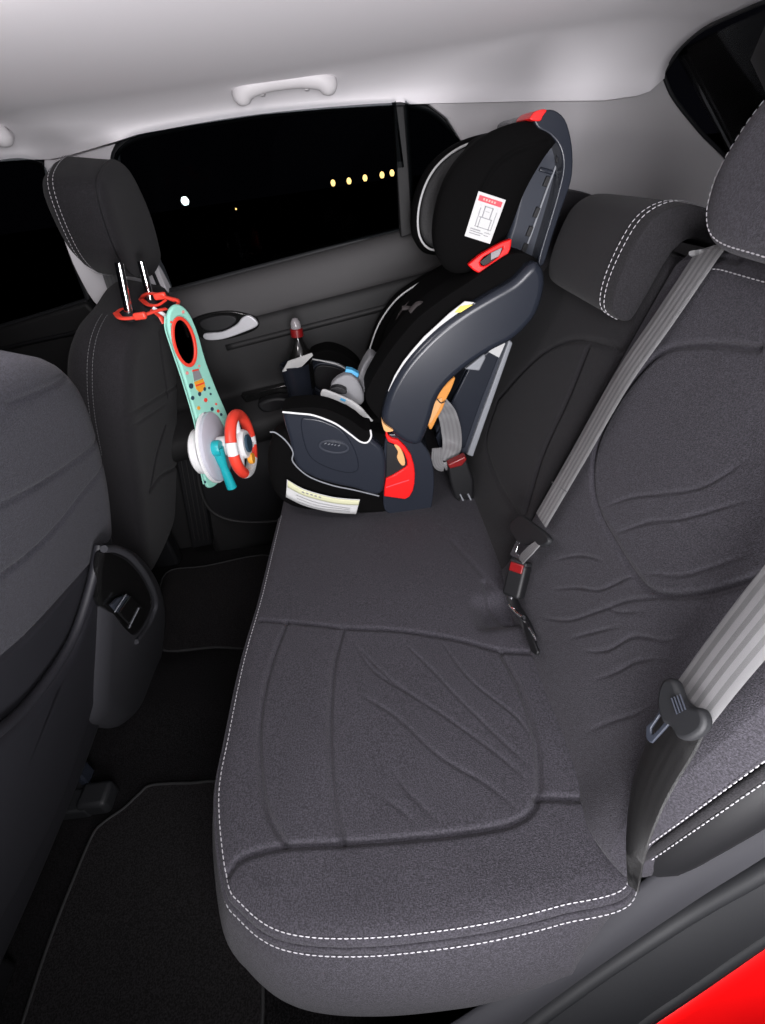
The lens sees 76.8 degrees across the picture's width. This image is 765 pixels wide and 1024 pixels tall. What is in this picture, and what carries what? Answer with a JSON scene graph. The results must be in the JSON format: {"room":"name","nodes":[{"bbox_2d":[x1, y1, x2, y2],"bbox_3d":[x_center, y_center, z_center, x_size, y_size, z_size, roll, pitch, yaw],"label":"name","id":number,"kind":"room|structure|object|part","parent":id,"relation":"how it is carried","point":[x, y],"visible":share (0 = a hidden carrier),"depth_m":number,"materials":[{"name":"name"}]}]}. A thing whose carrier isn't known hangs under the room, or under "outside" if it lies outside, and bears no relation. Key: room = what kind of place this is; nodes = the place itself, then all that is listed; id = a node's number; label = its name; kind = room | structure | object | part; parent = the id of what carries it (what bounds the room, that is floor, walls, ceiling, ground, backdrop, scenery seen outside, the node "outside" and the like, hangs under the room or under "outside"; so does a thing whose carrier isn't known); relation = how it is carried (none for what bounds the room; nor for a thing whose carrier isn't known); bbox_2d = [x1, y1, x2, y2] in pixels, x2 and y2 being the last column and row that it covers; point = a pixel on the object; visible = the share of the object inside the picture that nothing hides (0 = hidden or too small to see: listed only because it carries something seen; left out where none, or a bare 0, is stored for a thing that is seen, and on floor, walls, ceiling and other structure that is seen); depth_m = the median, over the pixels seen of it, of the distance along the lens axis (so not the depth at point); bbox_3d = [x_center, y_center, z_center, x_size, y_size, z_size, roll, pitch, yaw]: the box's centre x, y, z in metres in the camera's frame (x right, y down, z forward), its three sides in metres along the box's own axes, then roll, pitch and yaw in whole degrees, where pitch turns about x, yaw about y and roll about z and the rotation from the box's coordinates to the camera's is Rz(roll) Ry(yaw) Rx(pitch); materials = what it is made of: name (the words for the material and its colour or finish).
{"room":"vehicle interior","nodes":[
{"label":"vehicle interior","id":0,"kind":"room"},
{"bbox_2d":[0,302,95,375],"bbox_3d":[-1.531,0.136,1.765,1.720,1.501,0.051,-7,36,1],"label":"door","id":1,"kind":"structure","parent":0,"point":[48,337],"depth_m":1.34,"materials":[{"name":"black plastic"}]},
{"bbox_2d":[0,158,92,326],"bbox_3d":[-1.060,-0.635,1.240,0.640,0.455,0.125,-5,36,4],"label":"window","id":2,"kind":"structure","parent":1,"relation":"attached to","point":[40,163],"depth_m":1.30,"materials":[{"name":"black glass"}]},
{"bbox_2d":[44,144,171,303],"bbox_3d":[-0.694,-0.703,1.232,0.224,0.377,0.058,-7,36,1],"label":"trim","id":3,"kind":"structure","parent":0,"point":[94,283],"depth_m":1.26,"materials":[{"name":"grey plastic"}]},
{"bbox_2d":[103,274,117,288],"bbox_3d":[-0.691,-0.573,1.263,0.055,0.149,0.005,-16,37,-10],"label":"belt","id":4,"kind":"object","parent":3,"relation":"attached to","point":[109,280],"visible":0.16,"depth_m":1.24,"materials":[{"name":"grey fabric"}]},
{"bbox_2d":[170,465,191,548],"bbox_3d":[-0.820,-0.213,1.581,0.593,0.858,0.040,-7,36,1],"label":"trim","id":5,"kind":"structure","parent":0,"point":[180,532],"depth_m":1.75,"materials":[{"name":"black plastic"}]},
{"bbox_2d":[0,544,475,1023],"bbox_3d":[-0.174,0.425,1.283,2.200,0.035,1.400,-7,36,1],"label":"floor","id":6,"kind":"structure","parent":0,"point":[177,732],"depth_m":1.16,"materials":[{"name":"black carpet"}]},
{"bbox_2d":[0,350,117,1000],"bbox_3d":[-0.790,0.333,0.692,0.938,0.993,0.664,-7,36,1],"label":"seat","id":7,"kind":"object","parent":6,"relation":"on","point":[55,515],"visible":0.93,"depth_m":0.66,"materials":[{"name":"fabric"}]},
{"bbox_3d":[-0.912,0.789,0.796,0.520,0.160,0.055,-7,36,1],"label":"seat rail","id":8,"kind":"part","parent":7,"relation":"part of","materials":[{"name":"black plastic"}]},
{"bbox_3d":[-0.933,0.590,1.071,0.520,0.160,0.055,-7,36,1],"label":"seat rail","id":9,"kind":"part","parent":7,"relation":"part of","materials":[{"name":"black metal"}]},
{"bbox_3d":[-0.689,0.586,1.081,0.060,0.050,0.035,-7,36,1],"label":"rail","id":10,"kind":"part","parent":7,"relation":"part of","materials":[{"name":"black metal"}]},
{"bbox_3d":[-0.626,0.629,1.063,0.065,0.045,0.055,-7,36,1],"label":"rail","id":11,"kind":"part","parent":7,"relation":"part of","materials":[{"name":"black plastic"}]},
{"bbox_2d":[43,155,181,569],"bbox_3d":[-0.890,-0.158,1.244,0.876,1.157,0.542,-7,36,1],"label":"seat","id":12,"kind":"object","parent":6,"relation":"on","point":[124,372],"visible":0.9,"depth_m":1.06,"materials":[{"name":"fabric"}]},
{"bbox_3d":[-0.667,-0.182,1.304,0.371,0.766,0.398,-7,36,1],"label":"backrest","id":13,"kind":"part","parent":12,"relation":"part of","materials":[{"name":"fabric"}]},
{"bbox_3d":[-0.529,-0.453,0.991,0.038,0.107,0.017,-7,36,1],"label":"headrest post","id":14,"kind":"part","parent":12,"relation":"part of","materials":[{"name":"silver metal"}]},
{"bbox_3d":[-0.520,-0.504,1.066,0.029,0.091,0.017,-7,36,1],"label":"headrest post","id":15,"kind":"part","parent":12,"relation":"part of","materials":[{"name":"silver metal"}]},
{"bbox_3d":[-0.983,0.128,1.685,0.500,0.200,0.050,-7,36,1],"label":"seat rail","id":16,"kind":"part","parent":12,"relation":"part of","materials":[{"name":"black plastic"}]},
{"bbox_2d":[113,292,256,489],"bbox_3d":[-0.442,-0.266,1.138,0.201,0.462,0.201,-7,36,1],"label":"toy","id":17,"kind":"object","parent":12,"relation":"hanging from","point":[217,443],"visible":0.99,"depth_m":1.13,"materials":[{"name":"teal plastic"}]},
{"bbox_2d":[171,316,196,366],"bbox_3d":[-0.429,-0.367,1.047,0.016,0.108,0.069,7,39,20],"label":"mirror","id":18,"kind":"object","parent":17,"relation":"attached to","point":[183,330],"depth_m":1.05,"materials":[{"name":"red mirror"}]},
{"bbox_3d":[-0.428,-0.266,1.154,0.057,0.440,0.142,8,39,21],"label":"fabric panel","id":19,"kind":"part","parent":17,"relation":"part of","materials":[{"name":"teal fabric"}]},
{"bbox_3d":[-0.392,-0.109,1.196,0.033,0.112,0.034,-7,36,1],"label":"teal lever","id":20,"kind":"part","parent":17,"relation":"part of","materials":[{"name":"teal plastic"}]},
{"bbox_2d":[89,544,164,728],"bbox_3d":[-0.668,0.263,1.087,0.360,0.727,0.512,-23,39,-19],"label":"console","id":21,"kind":"object","parent":6,"relation":"on","point":[128,597],"visible":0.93,"depth_m":0.97,"materials":[{"name":"grey plastic"}]},
{"bbox_3d":[-0.518,0.156,0.962,0.080,0.359,0.283,-26,40,-23],"label":"bezel panel","id":22,"kind":"part","parent":21,"relation":"part of","materials":[{"name":"black plastic"}]},
{"bbox_2d":[20,780,264,1023],"bbox_3d":[-0.402,0.739,0.906,0.458,0.012,0.463,-7,36,1],"label":"floor mat","id":23,"kind":"object","parent":6,"relation":"on","point":[137,936],"visible":0.7,"depth_m":0.88,"materials":[{"name":"black carpet"}]},
{"bbox_2d":[159,554,268,652],"bbox_3d":[-0.530,0.291,1.535,0.442,0.012,0.421,-7,36,1],"label":"floor mat","id":24,"kind":"object","parent":6,"relation":"on","point":[211,606],"visible":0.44,"depth_m":1.53,"materials":[{"name":"black carpet"}]},
{"bbox_2d":[212,426,636,1016],"bbox_3d":[-0.007,0.257,1.151,0.569,0.388,1.334,-7,36,1],"label":"seat cushion","id":25,"kind":"object","parent":6,"relation":"on","point":[399,826],"visible":0.77,"depth_m":0.66,"materials":[{"name":"grey fabric"}]},
{"bbox_2d":[268,109,572,513],"bbox_3d":[0.047,-0.411,1.145,0.697,0.763,0.477,-7,36,1],"label":"seat","id":26,"kind":"object","parent":25,"relation":"on","point":[488,206],"visible":0.99,"depth_m":0.99,"materials":[{"name":"black fabric"}]},
{"bbox_2d":[282,318,315,388],"bbox_3d":[-0.229,-0.420,1.296,0.089,0.188,0.074,-7,36,1],"label":"drink bottle","id":27,"kind":"object","parent":26,"relation":"in","point":[300,355],"visible":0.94,"depth_m":1.27,"materials":[{"name":"black"}]},
{"bbox_3d":[-0.113,-0.143,1.043,0.109,0.146,0.006,-7,36,1],"label":"panel","id":28,"kind":"part","parent":26,"relation":"part of","materials":[{"name":"black plastic"}]},
{"bbox_2d":[345,366,358,376],"bbox_3d":[-0.071,-0.328,1.130,0.031,0.024,0.020,-7,36,1],"label":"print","id":29,"kind":"object","parent":26,"relation":"on","point":[348,370],"depth_m":1.12,"materials":[{"name":"blue plastic"}]},
{"bbox_2d":[431,399,461,470],"bbox_3d":[0.087,-0.162,1.095,0.190,0.178,0.016,-10,36,-3],"label":"belt","id":30,"kind":"object","parent":26,"relation":"attached to","point":[448,417],"visible":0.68,"depth_m":1.11,"materials":[{"name":"grey fabric"}]},
{"bbox_2d":[455,305,470,311],"bbox_3d":[0.153,-0.381,0.907,0.035,0.013,0.003,-7,36,1],"label":"print","id":31,"kind":"object","parent":26,"relation":"attached to","point":[461,308],"depth_m":0.90,"materials":[{"name":"yellow paper"}]},
{"bbox_3d":[0.199,-0.266,1.112,0.164,0.259,0.020,-7,36,1],"label":"panel","id":32,"kind":"part","parent":26,"relation":"part of","materials":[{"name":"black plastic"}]},
{"bbox_3d":[0.221,-0.473,1.115,0.256,0.626,0.250,-7,36,1],"label":"frame","id":33,"kind":"part","parent":26,"relation":"part of","materials":[{"name":"grey plastic"}]},
{"bbox_2d":[447,453,472,500],"bbox_3d":[0.190,-0.068,1.163,0.065,0.166,0.033,-7,36,1],"label":"seat belt buckle","id":34,"kind":"object","parent":25,"relation":"on","point":[460,476],"visible":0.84,"depth_m":1.14,"materials":[{"name":"black plastic"}]},
{"bbox_2d":[459,251,685,568],"bbox_3d":[0.336,-0.297,1.103,0.314,0.614,0.725,-7,36,1],"label":"seat","id":35,"kind":"object","parent":25,"relation":"on","point":[557,369],"visible":0.44,"depth_m":0.94,"materials":[{"name":"fabric"}]},
{"bbox_2d":[541,188,592,270],"bbox_3d":[0.391,-0.641,1.075,0.204,0.147,0.240,-7,36,1],"label":"headrest cover","id":36,"kind":"object","parent":35,"relation":"on","point":[573,197],"visible":0.17,"depth_m":0.96,"materials":[{"name":"fabric"}]},
{"bbox_2d":[549,194,724,320],"bbox_3d":[0.414,-0.425,0.776,0.204,0.147,0.270,-7,36,1],"label":"headrest cover","id":37,"kind":"object","parent":35,"relation":"on","point":[609,250],"visible":0.87,"depth_m":0.69,"materials":[{"name":"fabric"}]},
{"bbox_2d":[502,251,764,881],"bbox_3d":[0.374,0.048,0.614,0.330,0.622,0.544,-7,36,1],"label":"seat","id":38,"kind":"object","parent":25,"relation":"on","point":[659,532],"visible":0.81,"depth_m":0.57,"materials":[{"name":"grey fabric"}]},
{"bbox_2d":[503,558,536,641],"bbox_3d":[0.241,0.148,0.827,0.054,0.090,0.136,-7,36,1],"label":"seat belt buckle","id":39,"kind":"object","parent":38,"relation":"attached to","point":[518,574],"visible":0.98,"depth_m":0.84,"materials":[{"name":"black plastic"}]},
{"bbox_2d":[522,621,539,654],"bbox_3d":[0.241,0.200,0.791,0.010,0.027,0.077,-7,36,1],"label":"anchor","id":40,"kind":"object","parent":38,"relation":"attached to","point":[531,638],"visible":1,"depth_m":0.78,"materials":[{"name":"black plastic"}]},
{"bbox_2d":[509,245,723,563],"bbox_3d":[0.326,-0.119,0.729,0.240,0.489,0.127,-7,36,1],"label":"belt","id":41,"kind":"object","parent":38,"relation":"attached to","point":[525,531],"visible":0.97,"depth_m":0.70,"materials":[{"name":"grey fabric"}]},
{"bbox_3d":[0.245,0.064,0.845,0.019,0.064,0.058,-14,36,-8],"label":"tongue plate","id":42,"kind":"part","parent":41,"relation":"part of","materials":[{"name":"silver metal"}]},
{"bbox_2d":[626,565,764,891],"bbox_3d":[0.282,0.161,0.421,0.160,0.467,0.082,-24,39,-21],"label":"belt","id":43,"kind":"object","parent":38,"relation":"attached to","point":[688,706],"visible":1,"depth_m":0.46,"materials":[{"name":"grey fabric"}]},
{"bbox_3d":[0.276,0.214,0.486,0.017,0.038,0.019,-7,36,1],"label":"tongue plate","id":44,"kind":"part","parent":43,"relation":"part of","materials":[{"name":"grey metal"}]},
{"bbox_2d":[706,101,764,263],"bbox_3d":[0.417,-0.287,0.451,0.142,0.212,0.229,-7,36,1],"label":"headrest cover","id":45,"kind":"object","parent":38,"relation":"on","point":[735,214],"visible":1,"depth_m":0.48,"materials":[{"name":"grey fabric"}]},
{"bbox_2d":[168,227,441,550],"bbox_3d":[-0.096,-0.309,1.486,1.161,0.994,0.162,-7,36,1],"label":"door","id":46,"kind":"structure","parent":0,"point":[338,293],"depth_m":1.33,"materials":[{"name":"black plastic"}]},
{"bbox_2d":[177,460,213,547],"bbox_3d":[-0.627,-0.063,1.619,0.156,0.423,0.068,-7,36,1],"label":"door frame","id":47,"kind":"structure","parent":46,"relation":"attached to","point":[198,515],"depth_m":1.62,"materials":[{"name":"black plastic"}]},
{"bbox_3d":[-0.419,-0.507,1.329,0.158,0.052,0.012,-7,36,1],"label":"handle","id":48,"kind":"part","parent":46,"relation":"part of","materials":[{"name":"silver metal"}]},
{"bbox_2d":[110,102,402,284],"bbox_3d":[-0.277,-0.747,1.196,0.710,0.388,0.131,-7,36,1],"label":"window frame","id":49,"kind":"structure","parent":46,"relation":"attached to","point":[119,147],"depth_m":1.10,"materials":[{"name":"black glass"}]},
{"bbox_3d":[-0.342,-0.355,1.429,0.151,0.038,0.030,-7,36,1],"label":"switch panel","id":50,"kind":"part","parent":46,"relation":"part of","materials":[{"name":"black plastic"}]},
{"bbox_3d":[-0.310,-0.317,1.416,0.105,0.052,0.040,-7,36,1],"label":"pull handle","id":51,"kind":"part","parent":46,"relation":"part of","materials":[{"name":"black plastic"}]},
{"bbox_3d":[-0.113,-0.648,1.301,1.101,0.229,0.063,-7,36,1],"label":"sill","id":52,"kind":"part","parent":46,"relation":"part of","materials":[{"name":"grey plastic"}]},
{"bbox_2d":[392,106,410,236],"bbox_3d":[0.046,-0.819,1.173,0.032,0.260,0.050,-7,36,1],"label":"door frame","id":53,"kind":"structure","parent":46,"relation":"attached to","point":[401,163],"depth_m":1.15,"materials":[{"name":"black plastic"}]},
{"bbox_2d":[404,101,459,205],"bbox_3d":[0.153,-0.826,1.154,0.193,0.285,0.094,-7,36,1],"label":"window","id":54,"kind":"structure","parent":46,"relation":"attached to","point":[426,109],"depth_m":1.13,"materials":[{"name":"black glass"}]},
{"bbox_2d":[0,0,761,162],"bbox_3d":[-0.399,-0.467,0.534,2.112,0.123,1.420,-7,36,1],"label":"ceiling","id":55,"kind":"structure","parent":0,"point":[77,77],"depth_m":0.85,"materials":[{"name":"white fabric"}]},
{"bbox_2d":[0,125,14,147],"bbox_3d":[-0.880,-0.777,1.002,0.219,0.055,0.068,-7,36,1],"label":"handle","id":56,"kind":"object","parent":55,"relation":"attached to","point":[7,138],"visible":1,"depth_m":0.99,"materials":[{"name":"grey plastic"}]},
{"bbox_2d":[232,75,336,106],"bbox_3d":[-0.201,-0.872,0.986,0.215,0.055,0.068,-7,36,1],"label":"handle","id":57,"kind":"object","parent":55,"relation":"attached to","point":[243,95],"visible":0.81,"depth_m":0.97,"materials":[{"name":"grey plastic"}]},
{"bbox_2d":[392,102,407,106],"bbox_3d":[0.039,-0.900,1.066,0.036,0.011,0.008,-7,36,1],"label":"trim","id":58,"kind":"structure","parent":55,"relation":"attached to","point":[395,104],"depth_m":1.06,"materials":[{"name":"black plastic"}]},
{"bbox_2d":[665,0,764,72],"bbox_3d":[0.635,-0.668,0.601,0.026,0.067,1.073,-7,36,1],"label":"trim","id":59,"kind":"structure","parent":55,"relation":"attached to","point":[760,3],"depth_m":0.87,"materials":[{"name":"black rubber"}]},
{"bbox_2d":[679,29,764,148],"bbox_3d":[0.768,-0.548,0.615,0.224,0.278,1.140,-7,36,1],"label":"window","id":60,"kind":"structure","parent":55,"relation":"attached to","point":[729,89],"depth_m":0.97,"materials":[{"name":"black glass"}]},
{"bbox_2d":[428,74,725,207],"bbox_3d":[0.497,-0.800,1.185,0.767,0.407,0.039,-7,36,1],"label":"trim","id":61,"kind":"structure","parent":0,"point":[646,145],"depth_m":1.13,"materials":[{"name":"grey plastic"}]},
{"bbox_2d":[672,242,703,255],"bbox_3d":[0.694,-0.349,0.766,0.420,0.020,1.160,-7,36,1],"label":"trim","id":62,"kind":"structure","parent":0,"point":[682,248],"depth_m":1.07,"materials":[{"name":"black plastic"}]},
{"bbox_2d":[657,950,764,1023],"bbox_3d":[0.395,0.616,0.556,0.462,0.471,0.100,-19,37,-15],"label":"panel","id":63,"kind":"object","parent":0,"point":[739,997],"visible":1,"depth_m":0.57,"materials":[{"name":"red paint"}]},
{"bbox_2d":[522,857,764,1023],"bbox_3d":[0.258,0.522,0.523,0.486,0.459,0.079,-19,37,-14],"label":"trim","id":64,"kind":"structure","parent":63,"relation":"attached to","point":[751,878],"depth_m":0.56,"materials":[{"name":"black rubber"}]},
{"bbox_2d":[449,829,764,1023],"bbox_3d":[0.198,0.490,0.518,0.597,0.483,0.067,-17,37,-12],"label":"trim","id":65,"kind":"structure","parent":64,"relation":"attached to","point":[658,899],"depth_m":0.56,"materials":[{"name":"grey plastic"}]},
{"bbox_3d":[0.319,0.555,0.542,0.387,0.371,0.028,-19,37,-14],"label":"bulb","id":66,"kind":"part","parent":64,"relation":"part of","materials":[{"name":"black rubber"}]},
{"bbox_2d":[548,884,764,1023],"bbox_3d":[0.259,0.523,0.522,0.476,0.452,0.076,-19,37,-14],"label":"door weatherstrip","id":67,"kind":"structure","parent":63,"relation":"attached to","point":[664,973],"depth_m":0.56,"materials":[{"name":"black rubber"}]},
{"label":"outside","id":68,"kind":"structure","parent":0,"visible":0},
{"bbox_2d":[0,133,729,323],"bbox_3d":[-1.457,-13.972,21.932,60.000,0.020,46.000,-7,36,1],"label":"ground","id":69,"kind":"structure","parent":68,"point":[37,273],"depth_m":16.04,"materials":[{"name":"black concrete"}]},
{"bbox_2d":[181,197,196,237],"bbox_3d":[-6.697,-10.242,16.803,0.260,1.239,0.260,-7,36,1],"label":"lamp","id":70,"kind":"object","parent":69,"relation":"on","point":[184,200],"visible":1,"depth_m":16.58,"materials":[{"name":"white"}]},
{"bbox_3d":[-6.753,-10.634,16.515,0.260,0.260,0.260,-7,36,1],"label":"lamp globe","id":71,"kind":"part","parent":70,"relation":"part of","materials":[{"name":"white glass"}]},
{"bbox_3d":[-6.683,-10.142,16.876,0.060,0.989,0.057,-7,36,1],"label":"lamp post","id":72,"kind":"part","parent":70,"relation":"part of","materials":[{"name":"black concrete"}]},
{"bbox_2d":[331,179,338,217],"bbox_3d":[-1.636,-10.857,16.751,0.160,1.120,0.160,-7,36,1],"label":"lamp","id":73,"kind":"object","parent":69,"relation":"on","point":[332,180],"visible":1,"depth_m":16.68,"materials":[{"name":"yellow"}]},
{"bbox_3d":[-1.625,-10.781,16.807,0.060,0.930,0.057,-7,36,1],"label":"lamp post","id":74,"kind":"part","parent":73,"relation":"part of","materials":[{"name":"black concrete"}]},
{"bbox_2d":[347,177,353,215],"bbox_3d":[-1.090,-10.926,16.744,0.160,1.112,0.160,-7,36,1],"label":"lamp","id":75,"kind":"object","parent":69,"relation":"on","point":[348,178],"visible":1,"depth_m":16.67,"materials":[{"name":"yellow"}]},
{"bbox_3d":[-1.079,-10.850,16.800,0.060,0.922,0.057,-7,36,1],"label":"lamp post","id":76,"kind":"part","parent":75,"relation":"part of","materials":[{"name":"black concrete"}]},
{"bbox_2d":[363,174,369,212],"bbox_3d":[-0.543,-11.006,16.729,0.160,1.132,0.160,-7,36,1],"label":"lamp","id":77,"kind":"object","parent":69,"relation":"on","point":[364,175],"visible":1,"depth_m":16.64,"materials":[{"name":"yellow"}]},
{"bbox_3d":[-0.532,-10.930,16.785,0.060,0.942,0.057,-7,36,1],"label":"lamp post","id":78,"kind":"part","parent":77,"relation":"part of","materials":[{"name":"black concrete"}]},
{"bbox_2d":[380,171,385,210],"bbox_3d":[0.037,-11.088,16.715,0.160,1.148,0.160,-7,36,1],"label":"lamp","id":79,"kind":"object","parent":69,"relation":"on","point":[381,172],"visible":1,"depth_m":16.63,"materials":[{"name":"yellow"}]},
{"bbox_3d":[0.049,-11.012,16.770,0.060,0.958,0.057,-7,36,1],"label":"lamp post","id":80,"kind":"part","parent":79,"relation":"part of","materials":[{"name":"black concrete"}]},
{"bbox_2d":[390,169,395,209],"bbox_3d":[0.378,-11.139,16.704,0.160,1.164,0.160,-7,36,1],"label":"lamp","id":81,"kind":"object","parent":69,"relation":"on","point":[391,170],"visible":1,"depth_m":16.62,"materials":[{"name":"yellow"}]},
{"bbox_3d":[0.389,-11.063,16.760,0.060,0.974,0.057,-7,36,1],"label":"lamp post","id":82,"kind":"part","parent":81,"relation":"part of","materials":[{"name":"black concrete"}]}
]}

